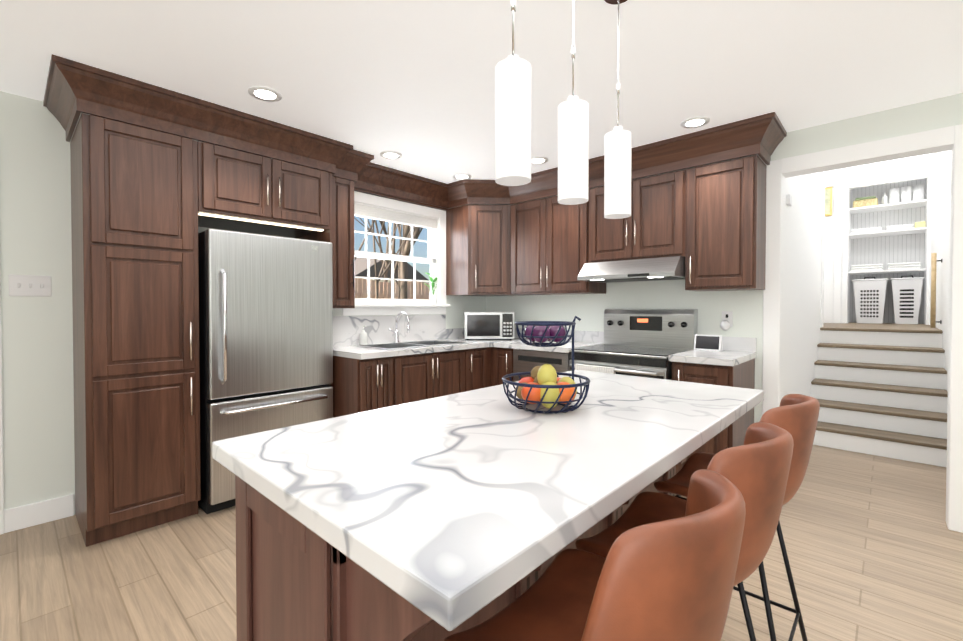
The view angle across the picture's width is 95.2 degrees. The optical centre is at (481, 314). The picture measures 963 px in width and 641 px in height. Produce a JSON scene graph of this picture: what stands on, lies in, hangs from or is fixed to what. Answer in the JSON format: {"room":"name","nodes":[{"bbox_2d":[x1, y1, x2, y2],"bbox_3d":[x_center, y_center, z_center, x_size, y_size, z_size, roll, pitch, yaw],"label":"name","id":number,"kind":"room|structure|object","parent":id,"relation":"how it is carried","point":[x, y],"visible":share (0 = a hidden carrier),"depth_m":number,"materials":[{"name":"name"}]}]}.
{"room":"kitchen","nodes":[
{"label":"kitchen","id":0,"kind":"room"},
{"bbox_2d":[0,91,290,514],"bbox_3d":[-3.008,-0.002,2.146,0.120,2.450,4.215,1,1,43],"label":"wall","id":1,"kind":"structure","parent":0,"point":[37,331],"depth_m":2.53,"materials":[{"name":"white paint"}]},
{"bbox_2d":[0,271,4,534],"bbox_3d":[-3.011,0.140,2.041,0.022,2.170,1.055,1,1,43],"label":"door frame","id":2,"kind":"structure","parent":1,"relation":"attached to","point":[2,525],"depth_m":2.42,"materials":[{"name":"white paint"}]},
{"bbox_2d":[9,274,50,296],"bbox_3d":[-2.577,-0.163,2.510,0.015,0.120,0.170,1,1,43],"label":"light switch","id":3,"kind":"object","parent":1,"relation":"attached to","point":[27,285],"visible":1,"depth_m":2.51,"materials":[{"name":"white plastic"}]},
{"bbox_2d":[4,494,73,532],"bbox_3d":[-3.426,1.166,1.613,0.015,0.130,2.840,1,1,43],"label":"baseboard","id":4,"kind":"structure","parent":1,"relation":"attached to","point":[33,514],"depth_m":2.53,"materials":[{"name":"white paint"}]},
{"bbox_2d":[333,191,485,328],"bbox_3d":[-0.626,-0.033,4.247,0.120,2.450,2.105,1,1,43],"label":"wall","id":5,"kind":"structure","parent":0,"point":[458,308],"depth_m":4.58,"materials":[{"name":"white paint"}]},
{"bbox_2d":[332,176,354,307],"bbox_3d":[-1.127,-0.543,3.423,0.252,0.994,0.223,1,1,43],"label":"upper cabinet","id":6,"kind":"object","parent":5,"relation":"attached to","point":[343,258],"visible":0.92,"depth_m":3.36,"materials":[{"name":"brown wood"}]},
{"bbox_2d":[342,191,449,315],"bbox_3d":[-0.770,-0.513,4.041,0.180,1.035,1.162,1,1,43],"label":"window","id":7,"kind":"structure","parent":5,"relation":"in","point":[433,220],"depth_m":4.07,"materials":[{"name":"white paint"}]},
{"bbox_2d":[425,273,436,303],"bbox_3d":[-0.470,-0.255,4.343,0.134,0.310,0.187,1,1,43],"label":"potted plant","id":8,"kind":"object","parent":7,"relation":"on","point":[432,298],"visible":0.85,"depth_m":4.32,"materials":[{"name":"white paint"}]},
{"bbox_2d":[43,54,786,210],"bbox_3d":[-0.230,-1.126,2.769,3.082,0.220,3.464,1,1,43],"label":"crown molding","id":9,"kind":"structure","parent":5,"relation":"attached to","point":[74,90],"depth_m":2.89,"materials":[{"name":"brown wood"}]},
{"bbox_2d":[0,445,962,640],"bbox_3d":[0.253,1.286,1.301,6.400,0.100,7.780,1,1,43],"label":"floor","id":10,"kind":"structure","parent":0,"point":[874,546],"depth_m":2.08,"materials":[{"name":"brown wood"}]},
{"bbox_2d":[70,113,200,546],"bbox_3d":[-2.053,0.094,2.616,0.642,2.244,0.510,1,1,43],"label":"pantry cabinet","id":11,"kind":"object","parent":10,"relation":"on","point":[135,263],"visible":1,"depth_m":2.40,"materials":[{"name":"brown wood"}]},
{"bbox_2d":[197,141,332,386],"bbox_3d":[-1.588,0.087,3.118,0.642,2.244,0.856,1,1,43],"label":"upper cabinet","id":12,"kind":"object","parent":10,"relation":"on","point":[240,191],"visible":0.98,"depth_m":2.90,"materials":[{"name":"brown wood"}]},
{"bbox_2d":[198,228,332,513],"bbox_3d":[-1.555,0.346,3.089,0.699,1.725,0.790,1,1,43],"label":"refrigerator","id":13,"kind":"object","parent":10,"relation":"on","point":[265,332],"visible":0.81,"depth_m":2.79,"materials":[{"name":"silver metal"}]},
{"bbox_2d":[333,356,396,417],"bbox_3d":[-0.968,0.756,3.343,0.618,0.900,0.293,1,1,43],"label":"base cabinet","id":14,"kind":"object","parent":10,"relation":"on","point":[362,385],"depth_m":3.14,"materials":[{"name":"brown wood"}]},
{"bbox_2d":[333,312,492,359],"bbox_3d":[-0.380,0.212,3.940,0.660,0.470,1.981,1,1,43],"label":"countertop","id":15,"kind":"structure","parent":14,"relation":"on","point":[398,334],"depth_m":3.81,"materials":[{"name":"stone"}]},
{"bbox_2d":[359,325,366,344],"bbox_3d":[-0.985,0.176,3.672,0.072,0.165,0.063,1,1,43],"label":"soap dispenser","id":16,"kind":"object","parent":15,"relation":"on","point":[363,337],"visible":0.92,"depth_m":3.65,"materials":[{"name":"white plastic"}]},
{"bbox_2d":[465,312,513,339],"bbox_3d":[0.070,0.114,4.405,0.480,0.270,0.365,0,1,-2],"label":"microwave","id":17,"kind":"object","parent":15,"relation":"on","point":[489,325],"visible":1,"depth_m":4.23,"materials":[{"name":"silver metal"}]},
{"bbox_2d":[397,349,468,404],"bbox_3d":[-0.615,0.750,3.725,0.618,0.900,0.747,1,1,43],"label":"base cabinet","id":18,"kind":"object","parent":10,"relation":"on","point":[423,376],"depth_m":3.49,"materials":[{"name":"brown wood"}]},
{"bbox_2d":[235,470,675,640],"bbox_3d":[0.225,0.785,1.352,0.700,0.900,1.572,1,1,43],"label":"kitchen island","id":19,"kind":"object","parent":10,"relation":"on","point":[290,586],"depth_m":0.83,"materials":[{"name":"brown wood"}]},
{"bbox_2d":[212,370,763,637],"bbox_3d":[0.222,0.315,1.356,0.820,0.040,1.640,1,1,43],"label":"island countertop","id":20,"kind":"structure","parent":19,"relation":"on","point":[449,504],"depth_m":0.85,"materials":[{"name":"white stone"}]},
{"bbox_2d":[502,316,589,413],"bbox_3d":[0.200,0.149,1.374,0.274,0.289,0.274,1,1,43],"label":"fruit basket","id":21,"kind":"object","parent":20,"relation":"on","point":[546,385],"visible":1,"depth_m":1.31,"materials":[{"name":"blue metal"}]},
{"bbox_2d":[469,347,488,390],"bbox_3d":[-0.267,0.745,4.101,0.618,0.900,0.278,1,1,43],"label":"base cabinet","id":22,"kind":"object","parent":10,"relation":"on","point":[478,357],"depth_m":3.91,"materials":[{"name":"brown wood"}]},
{"bbox_2d":[489,347,490,386],"bbox_3d":[0.053,0.739,4.446,0.618,0.900,0.662,1,1,43],"label":"base cabinet","id":23,"kind":"object","parent":10,"relation":"on","point":[489,347],"depth_m":4.04,"materials":[{"name":"brown wood"}]},
{"bbox_2d":[491,347,512,385],"bbox_3d":[0.370,0.744,4.159,0.273,0.899,0.652,1,1,43],"label":"base cabinet","id":24,"kind":"object","parent":10,"relation":"on","point":[501,362],"visible":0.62,"depth_m":3.94,"materials":[{"name":"brown wood"}]},
{"bbox_2d":[493,328,603,352],"bbox_3d":[0.604,0.227,3.928,0.800,0.140,0.661,1,1,43],"label":"countertop","id":25,"kind":"structure","parent":24,"relation":"on","point":[581,338],"depth_m":3.94,"materials":[{"name":"stone"}]},
{"bbox_2d":[513,349,569,381],"bbox_3d":[0.679,0.749,3.871,0.558,0.898,0.598,1,1,43],"label":"dishwasher","id":26,"kind":"object","parent":10,"relation":"on","point":[526,360],"visible":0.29,"depth_m":3.67,"materials":[{"name":"silver metal"}]},
{"bbox_2d":[444,469,745,640],"bbox_3d":[0.208,0.754,0.776,0.439,0.982,0.448,1,1,43],"label":"stool","id":27,"kind":"object","parent":10,"relation":"on","point":[671,580],"visible":1,"depth_m":0.58,"materials":[{"name":"brown leather"}]},
{"bbox_2d":[568,309,697,379],"bbox_3d":[1.149,0.582,3.376,0.744,1.245,0.719,1,1,43],"label":"range","id":28,"kind":"object","parent":10,"relation":"on","point":[642,342],"visible":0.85,"depth_m":3.38,"materials":[{"name":"silver metal"}]},
{"bbox_2d":[575,422,793,640],"bbox_3d":[0.507,0.749,1.099,0.439,0.982,0.448,1,1,43],"label":"stool","id":29,"kind":"object","parent":10,"relation":"on","point":[754,468],"visible":0.52,"depth_m":0.92,"materials":[{"name":"brown leather"}]},
{"bbox_2d":[672,358,754,473],"bbox_3d":[1.594,0.760,3.026,0.368,0.899,0.652,1,1,43],"label":"base cabinet","id":30,"kind":"object","parent":10,"relation":"on","point":[741,375],"visible":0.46,"depth_m":2.81,"materials":[{"name":"brown wood"}]},
{"bbox_2d":[668,336,756,365],"bbox_3d":[1.599,0.240,3.020,0.382,0.140,0.643,1,1,43],"label":"countertop","id":31,"kind":"structure","parent":30,"relation":"on","point":[736,350],"depth_m":2.95,"materials":[{"name":"stone"}]},
{"bbox_2d":[694,334,722,351],"bbox_3d":[1.658,0.209,3.214,0.180,0.115,0.061,1,1,43],"label":"smart display","id":32,"kind":"object","parent":31,"relation":"on","point":[707,342],"visible":1,"depth_m":3.19,"materials":[{"name":"white plastic"}]},
{"bbox_2d":[654,394,819,640],"bbox_3d":[0.843,0.744,1.462,0.439,0.982,0.448,1,1,43],"label":"stool","id":33,"kind":"object","parent":10,"relation":"on","point":[795,416],"visible":0.54,"depth_m":1.29,"materials":[{"name":"brown leather"}]},
{"bbox_2d":[811,327,947,466],"bbox_3d":[3.800,0.677,4.238,0.956,1.030,1.418,1,1,43],"label":"staircase","id":34,"kind":"structure","parent":10,"relation":"on","point":[879,392],"depth_m":4.10,"materials":[{"name":"white paint"}]},
{"bbox_2d":[0,0,962,183],"bbox_3d":[-0.175,-1.267,0.801,6.400,0.120,6.520,1,1,43],"label":"ceiling","id":35,"kind":"structure","parent":0,"point":[412,82],"depth_m":2.12,"materials":[{"name":"white paint"}]},
{"bbox_2d":[248,86,281,101],"bbox_3d":[-1.208,-1.228,2.453,0.169,0.007,0.169,1,1,34],"label":"recessed light","id":36,"kind":"object","parent":35,"relation":"in","point":[265,93],"depth_m":2.44,"materials":[{"name":"white paint"}]},
{"bbox_2d":[380,151,401,158],"bbox_3d":[-0.707,-1.242,3.435,0.169,0.007,0.169,0,1,4],"label":"recessed light","id":37,"kind":"object","parent":35,"relation":"in","point":[385,154],"depth_m":3.43,"materials":[{"name":"white paint"}]},
{"bbox_2d":[453,173,470,179],"bbox_3d":[-0.177,-1.250,3.993,0.169,0.007,0.169,1,1,37],"label":"recessed light","id":38,"kind":"object","parent":35,"relation":"in","point":[462,176],"depth_m":3.98,"materials":[{"name":"white paint"}]},
{"bbox_2d":[495,0,530,185],"bbox_3d":[0.086,-0.788,1.193,0.110,0.849,0.110,1,1,43],"label":"pendant light","id":39,"kind":"object","parent":35,"relation":"hanging from","point":[513,119],"visible":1,"depth_m":1.16,"materials":[{"name":"white glass"}]},
{"bbox_2d":[531,156,547,163],"bbox_3d":[0.455,-1.244,3.557,0.169,0.007,0.169,1,1,37],"label":"recessed light","id":40,"kind":"object","parent":35,"relation":"in","point":[534,160],"depth_m":3.54,"materials":[{"name":"white paint"}]},
{"bbox_2d":[558,0,588,204],"bbox_3d":[0.297,-0.791,1.421,0.110,0.849,0.110,1,1,43],"label":"pendant light","id":41,"kind":"object","parent":35,"relation":"hanging from","point":[573,143],"visible":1,"depth_m":1.39,"materials":[{"name":"white glass"}]},
{"bbox_2d":[604,0,631,218],"bbox_3d":[0.514,-0.794,1.655,0.110,0.849,0.110,1,1,43],"label":"pendant light","id":42,"kind":"object","parent":35,"relation":"hanging from","point":[617,167],"visible":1,"depth_m":1.62,"materials":[{"name":"white glass"}]},
{"bbox_2d":[681,116,709,127],"bbox_3d":[1.375,-1.233,2.828,0.169,0.007,0.169,1,1,37],"label":"recessed light","id":43,"kind":"object","parent":35,"relation":"in","point":[693,122],"depth_m":2.82,"materials":[{"name":"white paint"}]},
{"bbox_2d":[486,93,962,422],"bbox_3d":[1.405,-0.025,3.718,3.580,2.450,0.120,1,1,43],"label":"wall","id":44,"kind":"structure","parent":0,"point":[744,306],"depth_m":3.22,"materials":[{"name":"white paint"}]},
{"bbox_2d":[446,204,524,295],"bbox_3d":[0.068,-0.623,4.448,0.610,0.864,0.608,1,1,43],"label":"upper cabinet","id":45,"kind":"object","parent":44,"relation":"attached to","point":[477,236],"depth_m":4.21,"materials":[{"name":"brown wood"}]},
{"bbox_2d":[510,189,589,294],"bbox_3d":[0.690,-0.617,4.056,0.833,0.864,0.338,1,1,43],"label":"upper cabinet","id":46,"kind":"object","parent":44,"relation":"attached to","point":[550,240],"depth_m":3.91,"materials":[{"name":"brown wood"}]},
{"bbox_2d":[590,169,685,293],"bbox_3d":[1.278,-0.609,3.512,0.769,0.864,0.338,1,1,43],"label":"upper cabinet","id":47,"kind":"object","parent":44,"relation":"attached to","point":[655,227],"depth_m":3.32,"materials":[{"name":"brown wood"}]},
{"bbox_2d":[577,256,684,282],"bbox_3d":[1.218,-0.340,3.452,0.756,0.148,0.509,1,1,43],"label":"range hood","id":48,"kind":"object","parent":47,"relation":"attached to","point":[658,269],"visible":1,"depth_m":3.27,"materials":[{"name":"silver metal"}]},
{"bbox_2d":[686,155,766,290],"bbox_3d":[1.721,-0.603,3.101,0.438,0.864,0.338,1,1,43],"label":"upper cabinet","id":49,"kind":"object","parent":44,"relation":"attached to","point":[708,222],"depth_m":2.96,"materials":[{"name":"brown wood"}]},
{"bbox_2d":[720,311,732,329],"bbox_3d":[1.799,0.050,3.231,0.072,0.141,0.061,1,1,43],"label":"wall outlet","id":50,"kind":"object","parent":44,"relation":"attached to","point":[727,321],"visible":1,"depth_m":3.23,"materials":[{"name":"white plastic"}]},
{"bbox_2d":[762,124,962,532],"bbox_3d":[2.390,0.078,2.792,1.005,2.270,0.142,1,1,43],"label":"door frame","id":51,"kind":"structure","parent":44,"relation":"attached to","point":[779,171],"depth_m":2.63,"materials":[{"name":"white paint"}]},
{"bbox_2d":[783,172,821,396],"bbox_3d":[2.985,-0.631,4.134,0.120,3.650,2.650,1,1,43],"label":"wall","id":52,"kind":"structure","parent":0,"point":[802,274],"depth_m":3.90,"materials":[{"name":"white paint"}]},
{"bbox_2d":[786,194,791,205],"bbox_3d":[2.294,-0.849,3.278,0.024,0.070,0.100,1,1,43],"label":"door chime","id":53,"kind":"object","parent":52,"relation":"attached to","point":[788,199],"visible":0.98,"depth_m":3.25,"materials":[{"name":"white plastic"}]},
{"bbox_2d":[820,171,930,326],"bbox_3d":[4.672,-0.917,5.538,1.473,2.120,1.950,1,1,43],"label":"trim","id":54,"kind":"structure","parent":52,"relation":"attached to","point":[840,258],"depth_m":6.33,"materials":[{"name":"white paint"}]},
{"bbox_2d":[824,154,931,324],"bbox_3d":[5.484,-1.131,6.487,1.580,2.520,0.550,1,1,43],"label":"wall","id":55,"kind":"structure","parent":0,"point":[895,168],"depth_m":6.17,"materials":[{"name":"white paint"}]},
{"bbox_2d":[825,187,831,215],"bbox_3d":[5.075,-1.651,6.464,0.130,0.420,0.028,1,1,43],"label":"picture frame","id":56,"kind":"object","parent":55,"relation":"attached to","point":[828,201],"visible":0.56,"depth_m":6.44,"materials":[{"name":"gold metal"}]},
{"bbox_2d":[823,322,939,329],"bbox_3d":[4.899,0.199,5.801,1.480,0.120,2.380,1,1,43],"label":"floor","id":57,"kind":"structure","parent":0,"point":[882,325],"depth_m":5.54,"materials":[{"name":"brown wood"}]},
{"bbox_2d":[852,277,887,323],"bbox_3d":[5.644,-0.202,6.386,0.387,0.661,0.377,1,1,43],"label":"laundry basket","id":58,"kind":"object","parent":57,"relation":"on","point":[869,297],"visible":1,"depth_m":6.27,"materials":[{"name":"white plastic"}]},
{"bbox_2d":[890,275,923,323],"bbox_3d":[5.925,-0.198,6.127,0.333,0.661,0.376,1,1,43],"label":"laundry basket","id":59,"kind":"object","parent":57,"relation":"on","point":[906,293],"visible":0.98,"depth_m":6.01,"materials":[{"name":"white plastic"}]},
{"bbox_2d":[930,253,941,327],"bbox_3d":[4.625,-0.241,4.468,0.078,0.760,0.040,1,1,43],"label":"post","id":60,"kind":"object","parent":57,"relation":"on","point":[934,260],"visible":1,"depth_m":4.47,"materials":[{"name":"brown wood"}]},
{"bbox_2d":[850,178,925,323],"bbox_3d":[5.939,-1.072,6.523,0.960,2.640,0.120,1,1,43],"label":"wall","id":61,"kind":"structure","parent":0,"point":[884,251],"depth_m":6.44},
{"bbox_2d":[848,199,926,274],"bbox_3d":[5.789,-1.066,6.287,0.798,0.945,0.429,1,1,43],"label":"closet shelves","id":62,"kind":"object","parent":61,"relation":"attached to","point":[893,206],"visible":0.98,"depth_m":6.22,"materials":[{"name":"white paint"}]},
{"bbox_2d":[853,196,877,207],"bbox_3d":[5.580,-1.615,6.384,0.270,0.149,0.220,1,1,43],"label":"box","id":63,"kind":"object","parent":62,"relation":"on","point":[866,201],"depth_m":6.31,"materials":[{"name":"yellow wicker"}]},
{"bbox_2d":[851,264,882,270],"bbox_3d":[5.619,-0.668,6.403,0.340,0.093,0.300,1,1,43],"label":"folded towel","id":64,"kind":"object","parent":62,"relation":"on","point":[869,267],"depth_m":6.29,"materials":[{"name":"white fabric"}]},
{"bbox_2d":[852,227,881,233],"bbox_3d":[5.611,-1.202,6.402,0.320,0.061,0.300,1,1,43],"label":"folded towel","id":65,"kind":"object","parent":62,"relation":"on","point":[877,228],"depth_m":6.29,"materials":[{"name":"white fabric"}]},
{"bbox_2d":[882,192,887,203],"bbox_3d":[5.737,-1.634,6.252,0.060,0.190,0.058,1,1,43],"label":"bottle","id":66,"kind":"object","parent":62,"relation":"on","point":[884,199],"depth_m":6.23,"materials":[{"name":"white plastic"}]},
{"bbox_2d":[887,224,912,229],"bbox_3d":[5.868,-1.198,6.165,0.260,0.061,0.300,1,1,43],"label":"folded towel","id":67,"kind":"object","parent":62,"relation":"on","point":[908,226],"depth_m":6.05,"materials":[{"name":"white fabric"}]},
{"bbox_2d":[888,262,920,269],"bbox_3d":[5.901,-0.664,6.142,0.330,0.093,0.300,1,1,43],"label":"folded towel","id":68,"kind":"object","parent":62,"relation":"on","point":[894,266],"depth_m":6.03,"materials":[{"name":"white fabric"}]},
{"bbox_2d":[889,184,923,203],"bbox_3d":[5.912,-1.652,6.117,0.350,0.230,0.110,1,1,43],"label":"rolls","id":69,"kind":"object","parent":62,"relation":"on","point":[906,193],"visible":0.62,"depth_m":6.08,"materials":[{"name":"white paper"}]},
{"bbox_2d":[915,221,925,227],"bbox_3d":[5.998,-1.210,6.010,0.100,0.089,0.150,1,1,43],"label":"box","id":70,"kind":"object","parent":62,"relation":"on","point":[919,224],"visible":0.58,"depth_m":5.96,"materials":[{"name":"beige cardboard"}]},
{"bbox_2d":[929,147,952,391],"bbox_3d":[4.637,-0.634,4.328,0.120,3.650,5.180,1,1,43],"label":"wall","id":71,"kind":"structure","parent":0,"point":[940,203],"depth_m":4.47,"materials":[{"name":"white paint"}]},
{"label":"outside","id":72,"kind":"structure","parent":0,"visible":0},
{"bbox_3d":[-14.791,1.379,18.659,39.540,0.200,50.000,1,1,43],"label":"ground","id":73,"kind":"structure","parent":72,"visible":0},
{"bbox_2d":[355,219,375,259],"bbox_3d":[-2.870,-2.173,9.151,3.217,7.186,5.254,1,1,43],"label":"tree","id":74,"kind":"object","parent":73,"relation":"on","point":[360,247],"depth_m":9.78,"materials":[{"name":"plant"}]},
{"bbox_2d":[354,216,401,298],"bbox_3d":[-2.186,-2.043,10.691,3.446,6.881,3.849,1,1,43],"label":"tree","id":75,"kind":"object","parent":73,"relation":"on","point":[398,282],"depth_m":11.29,"materials":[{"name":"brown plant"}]},
{"bbox_2d":[375,221,388,298],"bbox_3d":[-2.708,-2.741,13.937,3.186,8.190,3.120,1,1,43],"label":"tree","id":76,"kind":"object","parent":73,"relation":"on","point":[385,264],"visible":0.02,"depth_m":14.14,"materials":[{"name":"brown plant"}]},
{"bbox_2d":[355,252,428,298],"bbox_3d":[-9.619,-1.822,35.632,8.600,5.700,6.800,1,1,43],"label":"house","id":77,"kind":"structure","parent":73,"relation":"on","point":[361,266],"depth_m":32.33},
{"bbox_2d":[355,278,429,299],"bbox_3d":[-1.325,0.183,13.666,0.060,2.340,17.000,1,1,43],"label":"fence","id":78,"kind":"object","parent":73,"relation":"on","point":[422,290],"visible":0.06,"depth_m":12.24,"materials":[{"name":"brown wood"}]},
{"bbox_2d":[379,220,407,278],"bbox_3d":[-3.358,-2.943,16.459,4.109,8.512,3.585,1,1,43],"label":"tree","id":79,"kind":"object","parent":73,"relation":"on","point":[384,227],"visible":0.02,"depth_m":17.10,"materials":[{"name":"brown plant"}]},
{"bbox_2d":[372,219,416,298],"bbox_3d":[-1.845,-1.850,8.592,2.559,6.557,2.903,1,1,43],"label":"tree","id":80,"kind":"object","parent":73,"relation":"on","point":[380,275],"visible":0.04,"depth_m":8.19,"materials":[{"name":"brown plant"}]},
{"bbox_2d":[390,223,422,298],"bbox_3d":[-1.652,-2.573,13.275,2.616,7.866,3.166,1,1,43],"label":"tree","id":81,"kind":"object","parent":73,"relation":"on","point":[396,269],"depth_m":13.15,"materials":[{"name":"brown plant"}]},
{"bbox_2d":[400,225,420,298],"bbox_3d":[-1.133,-2.837,9.762,4.535,8.497,4.942,1,1,43],"label":"tree","id":82,"kind":"object","parent":73,"relation":"on","point":[406,248],"depth_m":9.69,"materials":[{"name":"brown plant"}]}
]}

